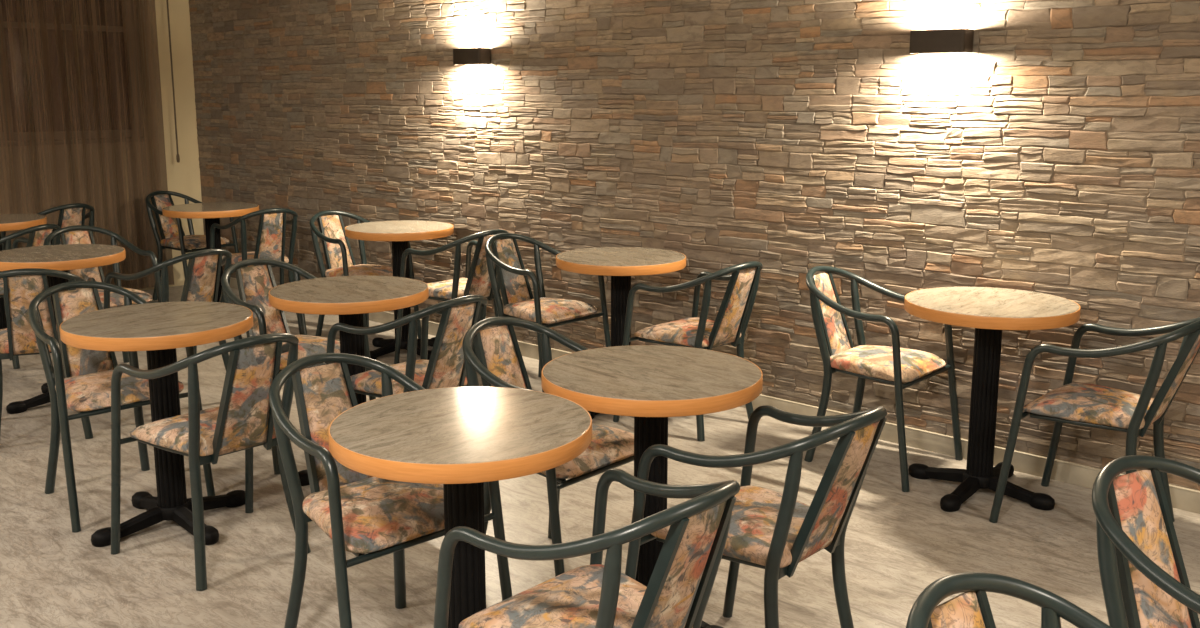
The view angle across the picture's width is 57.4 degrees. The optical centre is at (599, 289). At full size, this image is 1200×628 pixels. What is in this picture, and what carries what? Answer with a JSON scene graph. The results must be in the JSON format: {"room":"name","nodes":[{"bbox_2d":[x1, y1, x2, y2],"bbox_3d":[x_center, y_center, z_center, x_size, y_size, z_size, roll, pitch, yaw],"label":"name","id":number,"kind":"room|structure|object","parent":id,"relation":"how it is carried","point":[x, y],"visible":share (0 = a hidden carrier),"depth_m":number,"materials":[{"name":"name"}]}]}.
{"room":"cafe","nodes":[
{"label":"cafe","id":0,"kind":"room"},
{"bbox_2d":[137,0,204,290],"bbox_3d":[-5.716,-0.937,5.826,0.200,2.750,7.750,9,14,42],"label":"wall","id":1,"kind":"structure","parent":0,"point":[183,177],"depth_m":8.37,"materials":[{"name":"beige paint"}]},
{"bbox_3d":[-4.307,-2.458,6.878,0.111,0.048,3.432,9,14,42],"label":"curtain rod","id":2,"kind":"object","parent":1,"relation":"attached to","visible":0},
{"bbox_2d":[0,0,173,289],"bbox_3d":[-4.334,-1.128,7.044,0.045,2.630,3.135,9,14,42],"label":"curtain","id":3,"kind":"object","parent":2,"relation":"hanging from","point":[81,113],"visible":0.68,"depth_m":7.77,"materials":[{"name":"brown fabric"}]},
{"bbox_2d":[166,0,179,162],"bbox_3d":[-3.205,-1.810,8.172,0.025,1.715,0.024,9,14,42],"label":"wand","id":4,"kind":"object","parent":2,"relation":"hanging from","point":[177,155],"visible":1,"depth_m":8.22,"materials":[{"name":"black plastic"}]},
{"bbox_2d":[0,285,1199,627],"bbox_3d":[-1.786,1.136,2.437,11.200,0.120,8.000,9,14,42],"label":"floor","id":5,"kind":"structure","parent":0,"point":[898,543],"depth_m":3.67,"materials":[{"name":"stone"}]},
{"bbox_2d":[0,214,46,328],"bbox_3d":[-3.667,-0.063,6.649,0.608,0.735,0.608,0,10,-2],"label":"pedestal table","id":6,"kind":"object","parent":5,"relation":"on","point":[8,222],"visible":0.38,"depth_m":6.62,"materials":[{"name":"brown wood"}]},
{"bbox_2d":[0,224,59,368],"bbox_3d":[-3.300,0.009,6.146,0.583,0.780,0.512,4,11,19],"label":"armchair","id":7,"kind":"object","parent":5,"relation":"on","point":[37,234],"visible":0.3,"depth_m":5.97,"materials":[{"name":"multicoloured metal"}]},
{"bbox_2d":[1,203,94,250],"bbox_3d":[-3.637,-0.204,7.322,0.583,0.780,0.512,7,13,35],"label":"armchair","id":8,"kind":"object","parent":5,"relation":"on","point":[73,214],"visible":0.28,"depth_m":7.12,"materials":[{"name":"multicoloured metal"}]},
{"bbox_2d":[0,268,108,438],"bbox_3d":[-2.468,0.251,4.816,0.512,0.780,0.583,-4,11,-22],"label":"armchair","id":9,"kind":"object","parent":5,"relation":"on","point":[21,286],"visible":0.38,"depth_m":4.59,"materials":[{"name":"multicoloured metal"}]},
{"bbox_2d":[0,244,125,413],"bbox_3d":[-2.592,0.185,5.284,0.608,0.735,0.608,9,14,42],"label":"pedestal table","id":10,"kind":"object","parent":5,"relation":"on","point":[66,257],"visible":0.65,"depth_m":5.16,"materials":[{"name":"brown wood"}]},
{"bbox_2d":[44,225,160,362],"bbox_3d":[-2.651,0.071,5.807,0.512,0.780,0.583,-10,14,-44],"label":"armchair","id":11,"kind":"object","parent":5,"relation":"on","point":[82,234],"visible":0.41,"depth_m":5.89,"materials":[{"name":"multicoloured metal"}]},
{"bbox_2d":[28,281,214,531],"bbox_3d":[-1.824,0.387,4.067,0.512,0.780,0.583,-10,14,-43],"label":"armchair","id":12,"kind":"object","parent":5,"relation":"on","point":[86,385],"visible":0.61,"depth_m":4.04,"materials":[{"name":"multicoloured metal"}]},
{"bbox_2d":[60,301,252,546],"bbox_3d":[-1.496,0.458,3.782,0.608,0.735,0.608,9,14,42],"label":"pedestal table","id":13,"kind":"object","parent":5,"relation":"on","point":[157,329],"visible":0.96,"depth_m":3.72,"materials":[{"name":"beige wood"}]},
{"bbox_2d":[104,249,231,369],"bbox_3d":[-2.034,0.167,5.277,0.583,0.780,0.512,8,13,36],"label":"armchair","id":14,"kind":"object","parent":5,"relation":"on","point":[201,283],"visible":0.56,"depth_m":5.07,"materials":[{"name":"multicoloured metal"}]},
{"bbox_2d":[145,191,238,300],"bbox_3d":[-2.981,-0.316,7.940,0.583,0.780,0.512,6,12,29],"label":"armchair","id":15,"kind":"object","parent":5,"relation":"on","point":[171,231],"visible":0.66,"depth_m":7.92,"materials":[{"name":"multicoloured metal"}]},
{"bbox_2d":[162,202,258,301],"bbox_3d":[-2.586,-0.191,7.354,0.608,0.735,0.608,9,14,42],"label":"pedestal table","id":16,"kind":"object","parent":5,"relation":"on","point":[212,212],"visible":0.59,"depth_m":7.24,"materials":[{"name":"brown wood"}]},
{"bbox_2d":[111,333,310,590],"bbox_3d":[-1.224,0.486,3.519,0.583,0.780,0.512,9,14,42],"label":"armchair","id":17,"kind":"object","parent":5,"relation":"on","point":[243,419],"visible":0.93,"depth_m":3.35,"materials":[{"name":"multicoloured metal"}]},
{"bbox_2d":[210,208,297,314],"bbox_3d":[-2.201,-0.163,7.097,0.512,0.780,0.583,-8,13,-37],"label":"armchair","id":18,"kind":"object","parent":5,"relation":"on","point":[270,243],"visible":0.66,"depth_m":6.90,"materials":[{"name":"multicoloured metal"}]},
{"bbox_2d":[221,258,375,473],"bbox_3d":[-1.313,0.284,4.636,0.583,0.780,0.512,10,14,43],"label":"armchair","id":19,"kind":"object","parent":5,"relation":"on","point":[254,283],"visible":0.5,"depth_m":4.70,"materials":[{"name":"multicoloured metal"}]},
{"bbox_2d":[269,275,428,485],"bbox_3d":[-0.978,0.355,4.345,0.608,0.735,0.608,9,14,42],"label":"pedestal table","id":20,"kind":"object","parent":5,"relation":"on","point":[348,297],"visible":0.6,"depth_m":4.21,"materials":[{"name":"beige wood"}]},
{"bbox_2d":[309,210,420,338],"bbox_3d":[-1.455,-0.068,6.576,0.583,0.780,0.512,9,14,41],"label":"armchair","id":21,"kind":"object","parent":5,"relation":"on","point":[339,258],"visible":0.61,"depth_m":6.61,"materials":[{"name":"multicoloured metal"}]},
{"bbox_2d":[268,353,511,627],"bbox_3d":[-0.595,0.598,2.904,0.512,0.780,0.583,-10,14,-42],"label":"armchair","id":22,"kind":"object","parent":5,"relation":"on","point":[361,514],"visible":0.63,"depth_m":2.88,"materials":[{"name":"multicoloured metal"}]},
{"bbox_2d":[345,220,453,359],"bbox_3d":[-1.140,0.002,6.293,0.608,0.735,0.608,9,14,42],"label":"pedestal table","id":23,"kind":"object","parent":5,"relation":"on","point":[399,232],"visible":0.81,"depth_m":6.21,"materials":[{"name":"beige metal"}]},
{"bbox_2d":[326,295,487,397],"bbox_3d":[-0.694,0.375,4.131,0.583,0.780,0.512,8,13,39],"label":"armchair","id":24,"kind":"object","parent":5,"relation":"on","point":[445,367],"visible":0.6,"depth_m":3.95,"materials":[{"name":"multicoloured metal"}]},
{"bbox_2d":[394,229,508,363],"bbox_3d":[-0.764,0.034,6.012,0.583,0.780,0.512,10,14,42],"label":"armchair","id":25,"kind":"object","parent":5,"relation":"on","point":[476,281],"visible":0.59,"depth_m":5.84,"materials":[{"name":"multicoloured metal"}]},
{"bbox_2d":[328,387,591,627],"bbox_3d":[-0.323,0.667,2.625,0.608,0.735,0.608,9,14,42],"label":"pedestal table","id":26,"kind":"object","parent":5,"relation":"on","point":[461,439],"visible":0.98,"depth_m":2.52,"materials":[{"name":"wood"}]},
{"bbox_2d":[462,317,633,576],"bbox_3d":[-0.146,0.507,3.406,0.583,0.780,0.512,9,14,41],"label":"armchair","id":27,"kind":"object","parent":5,"relation":"on","point":[499,362],"visible":0.31,"depth_m":3.38,"materials":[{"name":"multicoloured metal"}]},
{"bbox_2d":[485,233,610,392],"bbox_3d":[-0.298,0.127,5.497,0.583,0.780,0.512,9,14,41],"label":"armchair","id":28,"kind":"object","parent":5,"relation":"on","point":[519,301],"visible":0.79,"depth_m":5.49,"materials":[{"name":"multicoloured fabric"}]},
{"bbox_2d":[433,468,739,627],"bbox_3d":[-0.004,0.718,2.244,0.583,0.780,0.512,9,14,42],"label":"armchair","id":29,"kind":"object","parent":5,"relation":"on","point":[678,590],"visible":1,"depth_m":2.11,"materials":[{"name":"multicoloured fabric"}]},
{"bbox_2d":[556,247,685,418],"bbox_3d":[0.098,0.204,5.182,0.608,0.735,0.608,9,14,42],"label":"pedestal table","id":30,"kind":"object","parent":5,"relation":"on","point":[620,263],"visible":0.62,"depth_m":5.07,"materials":[{"name":"beige wood"}]},
{"bbox_2d":[541,345,762,627],"bbox_3d":[0.143,0.583,3.091,0.608,0.735,0.608,9,14,42],"label":"pedestal table","id":31,"kind":"object","parent":5,"relation":"on","point":[652,384],"visible":0.67,"depth_m":2.99,"materials":[{"name":"beige wood"}]},
{"bbox_2d":[613,261,762,440],"bbox_3d":[0.440,0.229,4.936,0.512,0.780,0.583,-10,14,-44],"label":"armchair","id":32,"kind":"object","parent":5,"relation":"on","point":[730,324],"visible":0.85,"depth_m":4.78,"materials":[{"name":"multicoloured fabric"}]},
{"bbox_2d":[625,405,886,627],"bbox_3d":[0.408,0.628,2.740,0.583,0.780,0.512,9,14,42],"label":"armchair","id":33,"kind":"object","parent":5,"relation":"on","point":[772,531],"visible":0.92,"depth_m":2.58,"materials":[{"name":"multicoloured fabric"}]},
{"bbox_2d":[804,266,962,491],"bbox_3d":[1.110,0.319,4.442,0.583,0.780,0.512,9,14,40],"label":"armchair","id":34,"kind":"object","parent":5,"relation":"on","point":[894,365],"visible":0.86,"depth_m":4.40,"materials":[{"name":"multicoloured fabric"}]},
{"bbox_2d":[904,287,1080,511],"bbox_3d":[1.433,0.403,4.085,0.608,0.735,0.608,9,14,42],"label":"pedestal table","id":35,"kind":"object","parent":5,"relation":"on","point":[988,310],"visible":0.95,"depth_m":4.03,"materials":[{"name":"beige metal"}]},
{"bbox_2d":[906,572,1111,627],"bbox_3d":[0.690,0.854,1.495,0.512,0.780,0.583,-8,13,-39],"label":"armchair","id":36,"kind":"object","parent":5,"relation":"on","point":[971,608],"visible":1,"depth_m":1.66,"materials":[{"name":"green metal"}]},
{"bbox_2d":[989,317,1199,522],"bbox_3d":[1.754,0.438,3.784,0.583,0.780,0.512,9,14,41],"label":"armchair","id":37,"kind":"object","parent":5,"relation":"on","point":[1082,404],"visible":0.93,"depth_m":3.70,"materials":[{"name":"multicoloured fabric"}]},
{"bbox_2d":[1092,455,1199,627],"bbox_3d":[1.182,0.760,2.013,0.512,0.780,0.583,-6,12,-29],"label":"armchair","id":38,"kind":"object","parent":5,"relation":"on","point":[1145,582],"visible":1,"depth_m":2.12,"materials":[{"name":"multicoloured fabric"}]},
{"bbox_2d":[189,0,1199,490],"bbox_3d":[0.867,-0.779,4.955,10.700,2.750,0.157,9,14,42],"label":"wall","id":39,"kind":"structure","parent":0,"point":[1059,155],"depth_m":4.96,"materials":[{"name":"beige stone"}]},
{"bbox_2d":[453,48,490,64],"bbox_3d":[-0.726,-1.314,6.170,0.230,0.088,0.098,9,14,42],"label":"wall sconce","id":40,"kind":"object","parent":39,"relation":"attached to","point":[461,56],"visible":1,"depth_m":6.11,"materials":[{"name":"brown metal"}]},
{"bbox_2d":[230,277,1199,513],"bbox_3d":[0.816,0.544,5.138,10.700,0.081,0.020,9,14,42],"label":"baseboard","id":41,"kind":"structure","parent":39,"relation":"attached to","point":[1182,498],"depth_m":4.56,"materials":[{"name":"wood"}]},
{"bbox_2d":[909,29,973,53],"bbox_3d":[1.339,-0.976,4.307,0.230,0.088,0.098,9,14,42],"label":"wall sconce","id":42,"kind":"object","parent":39,"relation":"attached to","point":[941,40],"visible":1,"depth_m":4.26,"materials":[{"name":"brown metal"}]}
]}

